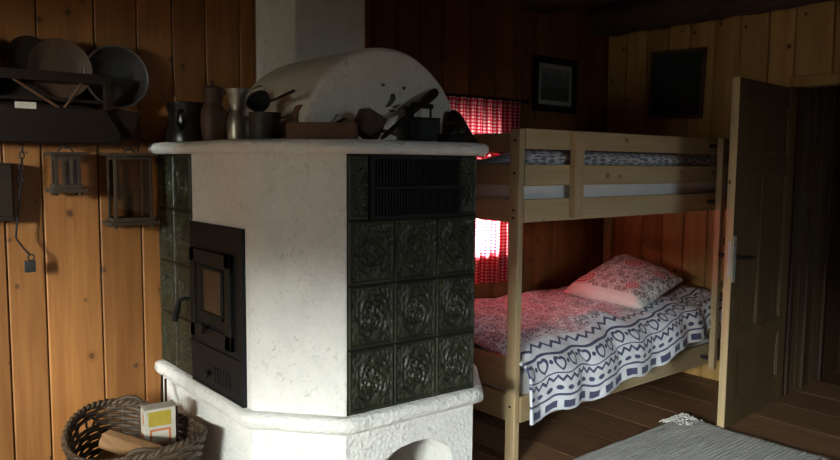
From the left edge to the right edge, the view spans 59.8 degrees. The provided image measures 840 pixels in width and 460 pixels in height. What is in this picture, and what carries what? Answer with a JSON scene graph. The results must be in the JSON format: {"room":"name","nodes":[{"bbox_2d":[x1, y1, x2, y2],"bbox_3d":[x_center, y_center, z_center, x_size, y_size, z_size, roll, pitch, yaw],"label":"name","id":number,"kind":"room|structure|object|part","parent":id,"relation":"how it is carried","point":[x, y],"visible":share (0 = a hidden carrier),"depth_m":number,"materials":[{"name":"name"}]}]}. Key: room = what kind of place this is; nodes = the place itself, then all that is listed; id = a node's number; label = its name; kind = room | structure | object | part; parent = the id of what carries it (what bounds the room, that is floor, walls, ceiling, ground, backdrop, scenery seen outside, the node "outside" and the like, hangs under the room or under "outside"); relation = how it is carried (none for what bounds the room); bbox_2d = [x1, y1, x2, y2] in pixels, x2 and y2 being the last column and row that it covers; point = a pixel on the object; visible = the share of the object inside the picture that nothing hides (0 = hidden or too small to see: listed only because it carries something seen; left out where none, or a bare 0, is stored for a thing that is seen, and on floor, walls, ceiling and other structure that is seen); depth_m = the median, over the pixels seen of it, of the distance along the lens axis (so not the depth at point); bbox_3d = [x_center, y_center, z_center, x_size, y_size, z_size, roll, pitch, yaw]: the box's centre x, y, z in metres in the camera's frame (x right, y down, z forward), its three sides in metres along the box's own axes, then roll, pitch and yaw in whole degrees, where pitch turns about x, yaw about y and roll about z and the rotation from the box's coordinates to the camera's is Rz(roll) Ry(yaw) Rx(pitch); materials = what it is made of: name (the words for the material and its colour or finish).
{"room":"traditional dwelling","nodes":[
{"label":"traditional dwelling","id":0,"kind":"room"},
{"bbox_2d":[0,0,607,459],"bbox_3d":[-0.678,-0.241,3.886,7.900,2.650,0.201,-4,7,-39],"label":"wall","id":1,"kind":"structure","parent":0,"point":[80,329],"depth_m":3.28,"materials":[{"name":"brown wood"}]},
{"bbox_2d":[0,163,14,220],"bbox_3d":[-1.701,-0.148,2.867,0.180,0.230,0.078,-4,7,-39],"label":"wall box","id":2,"kind":"object","parent":1,"relation":"attached to","point":[7,213],"visible":1,"depth_m":2.88,"materials":[{"name":"brown wood"}]},
{"bbox_2d":[15,143,35,272],"bbox_3d":[-1.609,-0.089,2.955,0.072,0.523,0.070,-4,7,-39],"label":"chain","id":3,"kind":"object","parent":1,"relation":"hanging from","point":[29,266],"visible":1,"depth_m":2.92,"materials":[{"name":"metal"}]},
{"bbox_3d":[-1.594,-0.251,2.921,0.029,0.177,0.022,-4,7,-39],"label":"chain","id":4,"kind":"part","parent":3,"relation":"part of","materials":[{"name":"black metal"}]},
{"bbox_3d":[-1.600,-0.031,2.937,0.057,0.275,0.008,-4,7,-39],"label":"hooked rod","id":5,"kind":"part","parent":3,"relation":"part of","materials":[{"name":"black metal"}]},
{"bbox_3d":[-1.584,0.148,2.968,0.042,0.048,0.009,-4,7,-39],"label":"square plate","id":6,"kind":"part","parent":3,"relation":"part of","materials":[{"name":"metal"}]},
{"bbox_2d":[0,67,140,144],"bbox_3d":[-1.745,-0.477,2.755,1.344,0.284,0.146,-4,7,-39],"label":"plate rack","id":7,"kind":"object","parent":1,"relation":"attached to","point":[28,114],"visible":0.98,"depth_m":2.93,"materials":[{"name":"brown wood"}]},
{"bbox_2d":[6,35,41,68],"bbox_3d":[-1.563,-0.690,2.924,0.172,0.172,0.044,-4,7,-39],"label":"wooden plate","id":8,"kind":"object","parent":7,"relation":"on","point":[18,51],"visible":0.59,"depth_m":2.91,"materials":[{"name":"brown wood"}]},
{"bbox_2d":[0,95,101,104],"bbox_3d":[-1.811,-0.504,2.705,1.180,0.012,0.105,-4,7,-39],"label":"shelf","id":9,"kind":"object","parent":7,"relation":"attached to","point":[4,99],"depth_m":2.95,"materials":[{"name":"brown wood"}]},
{"bbox_3d":[-1.755,-0.591,2.655,1.212,0.040,0.022,-4,7,-39],"label":"rail","id":10,"kind":"part","parent":7,"relation":"part of","materials":[{"name":"brown wood"}]},
{"bbox_2d":[28,38,91,97],"bbox_3d":[-1.462,-0.657,2.970,0.240,0.239,0.049,-4,7,-39],"label":"wooden plate","id":11,"kind":"object","parent":7,"relation":"on","point":[53,54],"visible":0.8,"depth_m":2.97,"materials":[{"name":"brown wood"}]},
{"bbox_2d":[44,144,87,195],"bbox_3d":[-1.467,-0.249,3.019,0.142,0.212,0.129,-4,7,-39],"label":"hanging lantern","id":12,"kind":"object","parent":7,"relation":"hanging from","point":[74,186],"visible":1,"depth_m":2.99,"materials":[{"name":"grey wood"}]},
{"bbox_3d":[-1.457,-0.333,3.000,0.066,0.031,0.010,-4,7,-39],"label":"handle","id":13,"kind":"part","parent":12,"relation":"part of","materials":[{"name":"brown wood"}]},
{"bbox_2d":[66,162,69,184],"bbox_3d":[-1.458,-0.235,3.009,0.028,0.095,0.027,-4,7,-39],"label":"candle","id":14,"kind":"object","parent":12,"relation":"on","point":[67,164],"depth_m":3.00,"materials":[{"name":"grey wax"}]},
{"bbox_2d":[84,44,148,107],"bbox_3d":[-1.298,-0.655,3.121,0.270,0.270,0.051,-4,7,-39],"label":"metal plate","id":15,"kind":"object","parent":7,"relation":"on","point":[129,75],"visible":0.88,"depth_m":3.14,"materials":[{"name":"metal"}]},
{"bbox_2d":[100,146,159,228],"bbox_3d":[-1.264,-0.187,3.173,0.205,0.349,0.159,-4,7,-39],"label":"hanging lantern","id":16,"kind":"object","parent":7,"relation":"hanging from","point":[130,220],"visible":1,"depth_m":3.14,"materials":[{"name":"brown wood"}]},
{"bbox_2d":[128,195,133,216],"bbox_3d":[-1.256,-0.104,3.169,0.028,0.095,0.027,-4,7,-39],"label":"candle","id":17,"kind":"object","parent":16,"relation":"on","point":[130,198],"depth_m":3.16,"materials":[{"name":"brown wax"}]},
{"bbox_2d":[444,92,529,104],"bbox_3d":[0.359,-0.816,4.514,0.891,0.040,0.067,-4,7,-39],"label":"curtain rod","id":18,"kind":"object","parent":1,"relation":"attached to","point":[522,101],"visible":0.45,"depth_m":4.54,"materials":[{"name":"brown wood"}]},
{"bbox_2d":[446,96,475,133],"bbox_3d":[0.207,-0.221,4.423,0.346,1.159,0.055,-4,7,-39],"label":"curtain","id":19,"kind":"object","parent":18,"relation":"hanging from","point":[466,107],"visible":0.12,"depth_m":4.44,"materials":[{"name":"red fabric"}]},
{"bbox_2d":[475,98,520,284],"bbox_3d":[0.487,-0.236,4.649,0.395,1.164,0.051,-4,7,-39],"label":"curtain","id":20,"kind":"object","parent":18,"relation":"hanging from","point":[492,116],"visible":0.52,"depth_m":4.64,"materials":[{"name":"red fabric"}]},
{"bbox_2d":[532,54,577,113],"bbox_3d":[0.924,-0.990,4.987,0.445,0.365,0.022,-4,7,-39],"label":"framed picture","id":21,"kind":"object","parent":1,"relation":"attached to","point":[554,81],"visible":1,"depth_m":4.98,"materials":[{"name":"brown wood"}]},
{"bbox_2d":[540,67,569,101],"bbox_3d":[0.923,-0.990,4.988,0.295,0.215,0.001,-4,7,-39],"label":"print","id":22,"kind":"object","parent":21,"relation":"attached to","point":[554,82],"depth_m":4.98},
{"bbox_2d":[472,370,839,459],"bbox_3d":[1.040,1.295,2.072,8.100,0.120,5.400,-4,7,-39],"label":"floor","id":23,"kind":"structure","parent":0,"point":[807,418],"depth_m":4.07,"materials":[{"name":"brown wood"}]},
{"bbox_2d":[60,395,207,459],"bbox_3d":[-1.113,0.938,2.866,0.514,0.409,0.687,-4,7,-42],"label":"wicker basket","id":24,"kind":"object","parent":23,"relation":"on","point":[191,444],"visible":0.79,"depth_m":3.00,"materials":[{"name":"wicker"}]},
{"bbox_2d":[95,450,122,459],"bbox_3d":[-1.183,0.950,2.842,0.110,0.097,0.340,-3,6,-32],"label":"log","id":25,"kind":"object","parent":24,"relation":"in","point":[103,454],"visible":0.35,"depth_m":2.92,"materials":[{"name":"brown wood"}]},
{"bbox_3d":[-1.252,0.732,3.135,0.127,0.049,0.025,-1,5,-16],"label":"handle","id":26,"kind":"part","parent":24,"relation":"part of","materials":[{"name":"wicker"}]},
{"bbox_2d":[98,429,176,459],"bbox_3d":[-1.077,0.845,2.803,0.362,0.093,0.100,3,6,30],"label":"log","id":27,"kind":"object","parent":24,"relation":"in","point":[113,441],"visible":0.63,"depth_m":2.81,"materials":[{"name":"brown wood"}]},
{"bbox_3d":[-0.973,0.785,2.564,0.127,0.049,0.025,-1,5,-16],"label":"handle","id":28,"kind":"part","parent":24,"relation":"part of","materials":[{"name":"wicker"}]},
{"bbox_2d":[140,401,175,443],"bbox_3d":[-1.054,0.780,2.941,0.121,0.148,0.076,-3,6,-31],"label":"carton","id":29,"kind":"object","parent":24,"relation":"in","point":[158,420],"visible":0.8,"depth_m":2.91,"materials":[{"name":"white cardboard"}]},
{"bbox_2d":[150,427,170,443],"bbox_3d":[-1.034,0.822,2.913,0.080,0.062,0.002,-3,6,-31],"label":"print","id":30,"kind":"object","parent":29,"relation":"attached to","point":[160,435],"depth_m":2.91},
{"bbox_2d":[161,375,162,401],"bbox_3d":[-1.130,0.738,3.201,0.012,0.163,0.194,-1,5,-19],"label":"stick","id":31,"kind":"object","parent":24,"relation":"in","point":[161,375],"visible":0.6,"depth_m":3.23,"materials":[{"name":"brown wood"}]},
{"bbox_2d":[164,378,166,401],"bbox_3d":[-1.106,0.745,3.182,0.012,0.153,0.182,-1,5,-20],"label":"stick","id":32,"kind":"object","parent":24,"relation":"in","point":[165,379],"visible":0.6,"depth_m":3.22,"materials":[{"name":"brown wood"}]},
{"bbox_2d":[170,400,177,440],"bbox_3d":[-1.006,0.787,2.989,0.010,0.166,0.095,-3,6,-31],"label":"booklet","id":33,"kind":"object","parent":24,"relation":"in","point":[173,402],"visible":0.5,"depth_m":2.95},
{"bbox_2d":[147,0,488,459],"bbox_3d":[-0.391,-0.206,3.175,1.200,2.650,1.257,-4,7,-39],"label":"stove","id":34,"kind":"object","parent":23,"relation":"on","point":[317,295],"visible":1,"depth_m":2.75,"materials":[{"name":"paint"}]},
{"bbox_3d":[-1.076,0.144,3.208,0.006,0.939,0.370,-4,7,-39],"label":"tile panel","id":35,"kind":"part","parent":34,"relation":"part of","materials":[{"name":"green ceramic"}]},
{"bbox_3d":[-0.997,0.331,3.055,0.098,0.112,0.039,2,5,13],"label":"door handle","id":36,"kind":"part","parent":34,"relation":"part of","materials":[{"name":"black metal"}]},
{"bbox_2d":[165,101,203,141],"bbox_3d":[-1.039,-0.475,3.257,0.184,0.182,0.188,-4,7,-39],"label":"jug","id":37,"kind":"object","parent":34,"relation":"on","point":[184,116],"visible":0.73,"depth_m":3.19,"materials":[{"name":"black metal"}]},
{"bbox_3d":[-1.043,-0.478,3.158,0.023,0.100,0.053,2,5,17],"label":"handle","id":38,"kind":"part","parent":37,"relation":"part of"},
{"bbox_3d":[-0.853,0.387,2.888,0.038,0.044,0.044,-4,7,-39],"label":"latch knob","id":39,"kind":"part","parent":34,"relation":"part of","materials":[{"name":"black metal"}]},
{"bbox_3d":[-0.826,0.265,2.883,0.022,0.367,0.380,-4,7,-39],"label":"door","id":40,"kind":"part","parent":34,"relation":"part of","materials":[{"name":"black metal"}]},
{"bbox_2d":[201,81,229,140],"bbox_3d":[-0.835,-0.482,2.983,0.119,0.248,0.105,-4,7,-39],"label":"jug","id":41,"kind":"object","parent":34,"relation":"on","point":[213,117],"visible":0.94,"depth_m":2.94,"materials":[{"name":"brown ceramic"}]},
{"bbox_3d":[-0.843,-0.584,2.970,0.084,0.043,0.084,-4,7,-39],"label":"lid","id":42,"kind":"part","parent":41,"relation":"part of","materials":[{"name":"metal"}]},
{"bbox_3d":[-0.779,-0.519,2.978,0.042,0.090,0.014,1,5,2],"label":"handle","id":43,"kind":"part","parent":41,"relation":"part of","materials":[{"name":"metal"}]},
{"bbox_3d":[-0.802,0.319,2.889,0.021,0.682,0.484,-4,7,-39],"label":"firebox door","id":44,"kind":"part","parent":34,"relation":"part of","materials":[{"name":"black metal"}]},
{"bbox_2d":[225,85,265,138],"bbox_3d":[-0.672,-0.448,2.812,0.153,0.213,0.101,-1,5,-17],"label":"jug","id":45,"kind":"object","parent":34,"relation":"on","point":[237,125],"visible":0.89,"depth_m":2.77,"materials":[{"name":"metal"}]},
{"bbox_3d":[-0.623,-0.506,2.784,0.076,0.091,0.014,1,5,5],"label":"handle","id":46,"kind":"part","parent":45,"relation":"part of","materials":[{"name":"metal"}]},
{"bbox_2d":[244,112,285,138],"bbox_3d":[-0.571,-0.381,2.694,0.122,0.102,0.122,-4,7,-39],"label":"cooking pot","id":47,"kind":"object","parent":34,"relation":"on","point":[262,125],"visible":0.8,"depth_m":2.65,"materials":[{"name":"metal"}]},
{"bbox_2d":[246,89,294,111],"bbox_3d":[-0.535,-0.476,2.685,0.228,0.084,0.073,3,6,27],"label":"ladle","id":48,"kind":"object","parent":47,"relation":"on","point":[258,101],"visible":0.98,"depth_m":2.73,"materials":[{"name":"black metal"}]},
{"bbox_2d":[246,90,269,111],"bbox_3d":[-0.598,-0.479,2.713,0.078,0.084,0.086,-4,7,-39],"label":"bowl","id":49,"kind":"object","parent":48,"relation":"on","point":[258,101],"depth_m":2.73,"materials":[{"name":"black metal"}]},
{"bbox_3d":[-0.512,-0.482,2.650,0.156,0.052,0.012,4,6,34],"label":"handle","id":50,"kind":"part","parent":48,"relation":"part of","materials":[{"name":"black metal"}]},
{"bbox_2d":[147,139,488,156],"bbox_3d":[-0.378,-0.349,3.172,1.169,0.054,1.257,-4,7,-39],"label":"mantel shelf","id":51,"kind":"object","parent":34,"relation":"attached to","point":[225,147],"depth_m":2.63,"materials":[{"name":"paint"}]},
{"bbox_2d":[286,105,357,138],"bbox_3d":[-0.347,-0.381,2.589,0.249,0.124,0.056,1,5,2],"label":"plane","id":52,"kind":"object","parent":34,"relation":"on","point":[295,129],"visible":0.93,"depth_m":2.56,"materials":[{"name":"brown wood"}]},
{"bbox_2d":[354,108,400,139],"bbox_3d":[-0.158,-0.392,2.741,0.205,0.122,0.070,-4,7,-39],"label":"mallet","id":53,"kind":"object","parent":34,"relation":"on","point":[371,123],"visible":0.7,"depth_m":2.69,"materials":[{"name":"brown wood"}]},
{"bbox_3d":[-0.121,-0.371,2.770,0.113,0.033,0.018,-3,6,-36],"label":"handle","id":54,"kind":"part","parent":53,"relation":"part of","materials":[{"name":"brown wood"}]},
{"bbox_2d":[380,88,438,139],"bbox_3d":[-0.032,-0.453,2.814,0.040,0.224,0.451,3,6,25],"label":"wooden beater","id":55,"kind":"object","parent":34,"relation":"on","point":[432,94],"visible":1,"depth_m":2.84,"materials":[{"name":"brown wood"}]},
{"bbox_3d":[-0.015,0.190,2.779,0.592,0.937,0.010,-3,6,-37],"label":"tile panel","id":56,"kind":"part","parent":34,"relation":"part of","materials":[{"name":"green ceramic"}]},
{"bbox_2d":[403,102,440,141],"bbox_3d":[0.002,-0.429,2.924,0.154,0.165,0.080,-2,6,-29],"label":"iron","id":57,"kind":"object","parent":34,"relation":"on","point":[415,128],"visible":0.7,"depth_m":2.89,"materials":[{"name":"black metal"}]},
{"bbox_3d":[0.007,-0.498,2.921,0.101,0.027,0.026,-2,6,-28],"label":"handle","id":58,"kind":"part","parent":57,"relation":"part of","materials":[{"name":"brown wood"}]},
{"bbox_3d":[0.002,-0.445,2.923,0.146,0.008,0.075,-2,6,-29],"label":"lid","id":59,"kind":"part","parent":57,"relation":"part of","materials":[{"name":"black metal"}]},
{"bbox_2d":[437,119,465,141],"bbox_3d":[0.137,-0.399,2.958,0.075,0.100,0.149,5,7,42],"label":"iron","id":60,"kind":"object","parent":34,"relation":"on","point":[446,137],"visible":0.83,"depth_m":2.92,"materials":[{"name":"black metal"}]},
{"bbox_3d":[0.137,-0.382,2.959,0.070,0.008,0.141,5,7,42],"label":"lid","id":61,"kind":"part","parent":60,"relation":"part of","materials":[{"name":"black metal"}]},
{"bbox_3d":[0.134,-0.435,2.951,0.026,0.027,0.098,5,7,40],"label":"handle","id":62,"kind":"part","parent":60,"relation":"part of","materials":[{"name":"brown wood"}]},
{"bbox_2d":[446,110,477,142],"bbox_3d":[0.185,-0.434,3.107,0.079,0.144,0.191,5,7,40],"label":"clog","id":63,"kind":"object","parent":34,"relation":"on","point":[464,129],"visible":0.55,"depth_m":3.05,"materials":[{"name":"brown wood"}]},
{"bbox_2d":[473,128,729,459],"bbox_3d":[0.944,0.237,4.368,2.033,1.576,1.091,-4,7,-39],"label":"bunk bed","id":64,"kind":"object","parent":23,"relation":"on","point":[496,369],"visible":0.55,"depth_m":3.57,"materials":[{"name":"brown wood"}]},
{"bbox_3d":[0.141,0.811,3.821,0.024,0.132,0.872,-4,7,-39],"label":"panel","id":65,"kind":"part","parent":64,"relation":"part of","materials":[{"name":"brown wood"}]},
{"bbox_3d":[0.142,0.648,3.807,0.024,0.155,0.872,-4,7,-39],"label":"panel","id":66,"kind":"part","parent":64,"relation":"part of","materials":[{"name":"brown wood"}]},
{"bbox_3d":[0.151,-0.439,3.709,0.024,0.084,0.872,-4,7,-39],"label":"panel","id":67,"kind":"part","parent":64,"relation":"part of","materials":[{"name":"brown wood"}]},
{"bbox_3d":[0.148,-0.123,3.738,0.024,0.107,0.872,-4,7,-39],"label":"panel","id":68,"kind":"part","parent":64,"relation":"part of","materials":[{"name":"brown wood"}]},
{"bbox_3d":[0.149,-0.287,3.723,0.024,0.098,0.872,-4,7,-39],"label":"panel","id":69,"kind":"part","parent":64,"relation":"part of","materials":[{"name":"brown wood"}]},
{"bbox_3d":[0.442,0.321,3.414,0.035,1.572,0.060,-4,7,-39],"label":"post","id":70,"kind":"part","parent":64,"relation":"part of","materials":[{"name":"brown wood"}]},
{"bbox_3d":[0.615,-0.538,4.710,1.958,0.090,0.026,-4,7,-39],"label":"guard rail","id":71,"kind":"part","parent":64,"relation":"part of","materials":[{"name":"brown wood"}]},
{"bbox_2d":[474,328,720,394],"bbox_3d":[0.913,0.689,4.444,1.950,0.217,0.931,-4,7,-39],"label":"mattress","id":72,"kind":"object","parent":64,"relation":"on","point":[524,380],"visible":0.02,"depth_m":3.54,"materials":[{"name":"white fabric"}]},
{"bbox_2d":[474,283,722,424],"bbox_3d":[0.919,0.606,4.364,1.933,0.427,1.074,-4,7,-39],"label":"duvet","id":73,"kind":"object","parent":72,"relation":"on","point":[574,350],"visible":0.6,"depth_m":3.88,"materials":[{"name":"white fabric"}]},
{"bbox_2d":[564,254,682,308],"bbox_3d":[1.299,0.307,4.559,0.610,0.244,0.600,-4,7,-39],"label":"pillow","id":74,"kind":"object","parent":73,"relation":"on","point":[625,280],"visible":0.98,"depth_m":4.42,"materials":[{"name":"fabric"}]},
{"bbox_2d":[476,182,727,198],"bbox_3d":[0.920,-0.246,4.361,1.950,0.193,0.931,-4,7,-39],"label":"mattress","id":75,"kind":"object","parent":64,"relation":"on","point":[487,191],"visible":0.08,"depth_m":3.79,"materials":[{"name":"white fabric"}]},
{"bbox_2d":[476,149,728,165],"bbox_3d":[0.918,-0.413,4.350,1.910,0.140,0.946,-4,7,-39],"label":"duvet","id":76,"kind":"object","parent":75,"relation":"on","point":[531,156],"visible":0.38,"depth_m":3.84,"materials":[{"name":"white fabric"}]},
{"bbox_3d":[1.388,0.151,5.397,0.035,1.572,0.060,-4,7,-39],"label":"post","id":77,"kind":"part","parent":64,"relation":"part of","materials":[{"name":"brown wood"}]},
{"bbox_3d":[1.221,0.800,4.077,1.958,0.125,0.026,-4,7,-39],"label":"rail","id":78,"kind":"part","parent":64,"relation":"part of","materials":[{"name":"brown wood"}]},
{"bbox_3d":[1.229,-0.137,3.993,1.958,0.107,0.026,-4,7,-39],"label":"rail","id":79,"kind":"part","parent":64,"relation":"part of","materials":[{"name":"brown wood"}]},
{"bbox_3d":[1.230,-0.302,3.978,1.958,0.098,0.026,-4,7,-39],"label":"guard rail","id":80,"kind":"part","parent":64,"relation":"part of","materials":[{"name":"brown wood"}]},
{"bbox_3d":[1.231,-0.468,3.964,1.958,0.094,0.026,-4,7,-39],"label":"guard rail","id":81,"kind":"part","parent":64,"relation":"part of","materials":[{"name":"brown wood"}]},
{"bbox_2d":[573,413,833,459],"bbox_3d":[1.494,1.147,2.910,1.579,0.027,1.957,-4,7,-39],"label":"woven rug","id":82,"kind":"object","parent":23,"relation":"on","point":[683,437],"visible":1,"depth_m":3.62,"materials":[{"name":"grey fabric"}]},
{"bbox_2d":[601,0,839,392],"bbox_3d":[2.994,-0.198,3.556,0.111,2.620,5.020,-4,7,-39],"label":"wall","id":83,"kind":"structure","parent":0,"point":[773,47],"depth_m":4.83,"materials":[{"name":"brown wood"}]},
{"bbox_2d":[647,47,706,118],"bbox_3d":[1.726,-0.981,4.923,0.022,0.472,0.421,-4,7,-39],"label":"framed picture","id":84,"kind":"object","parent":83,"relation":"attached to","point":[677,77],"visible":1,"depth_m":4.92,"materials":[{"name":"brown wood"}]},
{"bbox_2d":[717,77,797,427],"bbox_3d":[1.936,0.117,4.117,0.851,1.860,0.177,-4,7,-39],"label":"door","id":85,"kind":"structure","parent":83,"relation":"in","point":[763,114],"depth_m":4.07,"materials":[{"name":"brown wood"}]},
{"bbox_3d":[1.644,0.155,3.842,0.055,0.245,0.017,-2,6,-22],"label":"lock plate","id":86,"kind":"part","parent":85,"relation":"part of","materials":[{"name":"metal"}]},
{"bbox_3d":[1.734,0.144,3.877,0.129,0.028,0.062,-4,7,-39],"label":"handle","id":87,"kind":"part","parent":85,"relation":"part of","materials":[{"name":"black metal"}]},
{"bbox_3d":[1.796,0.121,4.014,0.266,0.863,0.014,-5,7,-44],"label":"panel","id":88,"kind":"part","parent":85,"relation":"part of","materials":[{"name":"brown wood"}]},
{"bbox_3d":[1.804,0.122,4.005,0.258,0.855,0.011,-5,7,-44],"label":"moulding","id":89,"kind":"part","parent":85,"relation":"part of","materials":[{"name":"brown wood"}]},
{"bbox_3d":[1.914,0.971,4.211,0.605,0.142,0.040,-5,7,-44],"label":"cross rail","id":90,"kind":"part","parent":85,"relation":"part of","materials":[{"name":"brown wood"}]},
{"bbox_3d":[1.915,0.761,4.193,0.613,0.288,0.014,-5,7,-44],"label":"panel","id":91,"kind":"part","parent":85,"relation":"part of","materials":[{"name":"brown wood"}]},
{"bbox_3d":[1.924,0.762,4.184,0.605,0.280,0.011,-5,7,-44],"label":"moulding","id":92,"kind":"part","parent":85,"relation":"part of","materials":[{"name":"brown wood"}]},
{"bbox_3d":[1.917,0.579,4.176,0.605,0.085,0.040,-5,7,-44],"label":"cross rail","id":93,"kind":"part","parent":85,"relation":"part of","materials":[{"name":"brown wood"}]},
{"bbox_3d":[1.925,-0.560,4.074,0.613,0.281,0.014,-5,7,-44],"label":"panel","id":94,"kind":"part","parent":85,"relation":"part of","materials":[{"name":"brown wood"}]},
{"bbox_3d":[1.925,-0.370,4.091,0.605,0.110,0.040,-5,7,-44],"label":"cross rail","id":95,"kind":"part","parent":85,"relation":"part of","materials":[{"name":"brown wood"}]},
{"bbox_3d":[1.934,-0.560,4.066,0.605,0.273,0.011,-5,7,-44],"label":"moulding","id":96,"kind":"part","parent":85,"relation":"part of","materials":[{"name":"brown wood"}]},
{"bbox_3d":[1.928,-0.754,4.056,0.605,0.115,0.040,-5,7,-44],"label":"cross rail","id":97,"kind":"part","parent":85,"relation":"part of","materials":[{"name":"brown wood"}]},
{"bbox_3d":[2.045,0.101,4.255,0.266,0.863,0.014,-5,7,-44],"label":"panel","id":98,"kind":"part","parent":85,"relation":"part of","materials":[{"name":"brown wood"}]},
{"bbox_3d":[2.053,0.102,4.246,0.258,0.855,0.011,-5,7,-44],"label":"moulding","id":99,"kind":"part","parent":85,"relation":"part of","materials":[{"name":"brown wood"}]},
{"bbox_2d":[790,73,839,87],"bbox_3d":[2.554,-0.850,4.032,0.122,0.058,0.947,-4,7,-39],"label":"trim","id":100,"kind":"structure","parent":83,"relation":"attached to","point":[823,80],"depth_m":4.26,"materials":[{"name":"brown wood"}]},
{"bbox_2d":[783,85,839,394],"bbox_3d":[2.776,-0.106,4.865,1.334,2.200,0.041,-4,7,-39],"label":"wall","id":101,"kind":"structure","parent":0,"point":[812,341],"depth_m":4.67,"materials":[{"name":"brown wood"}]},
{"bbox_2d":[782,87,798,391],"bbox_3d":[2.249,0.081,4.492,0.124,1.885,0.035,-4,7,-39],"label":"trim","id":102,"kind":"structure","parent":101,"relation":"attached to","point":[789,87],"depth_m":4.49,"materials":[{"name":"brown wood"}]},
{"bbox_3d":[0.498,-1.387,1.366,6.640,0.100,5.400,-4,7,-39],"label":"ceiling","id":103,"kind":"structure","parent":0,"visible":0},
{"bbox_2d":[521,0,617,14],"bbox_3d":[2.341,-1.360,2.879,0.305,0.261,4.980,-4,7,-39],"label":"ceiling beam","id":104,"kind":"structure","parent":103,"relation":"attached to","point":[545,7],"depth_m":4.59,"materials":[{"name":"brown wood"}]},
{"bbox_2d":[589,0,834,36],"bbox_3d":[2.857,-1.332,3.301,0.269,0.302,4.970,-4,7,-39],"label":"ceiling beam","id":105,"kind":"structure","parent":103,"relation":"attached to","point":[620,17],"depth_m":4.69,"materials":[{"name":"brown wood"}]}
]}

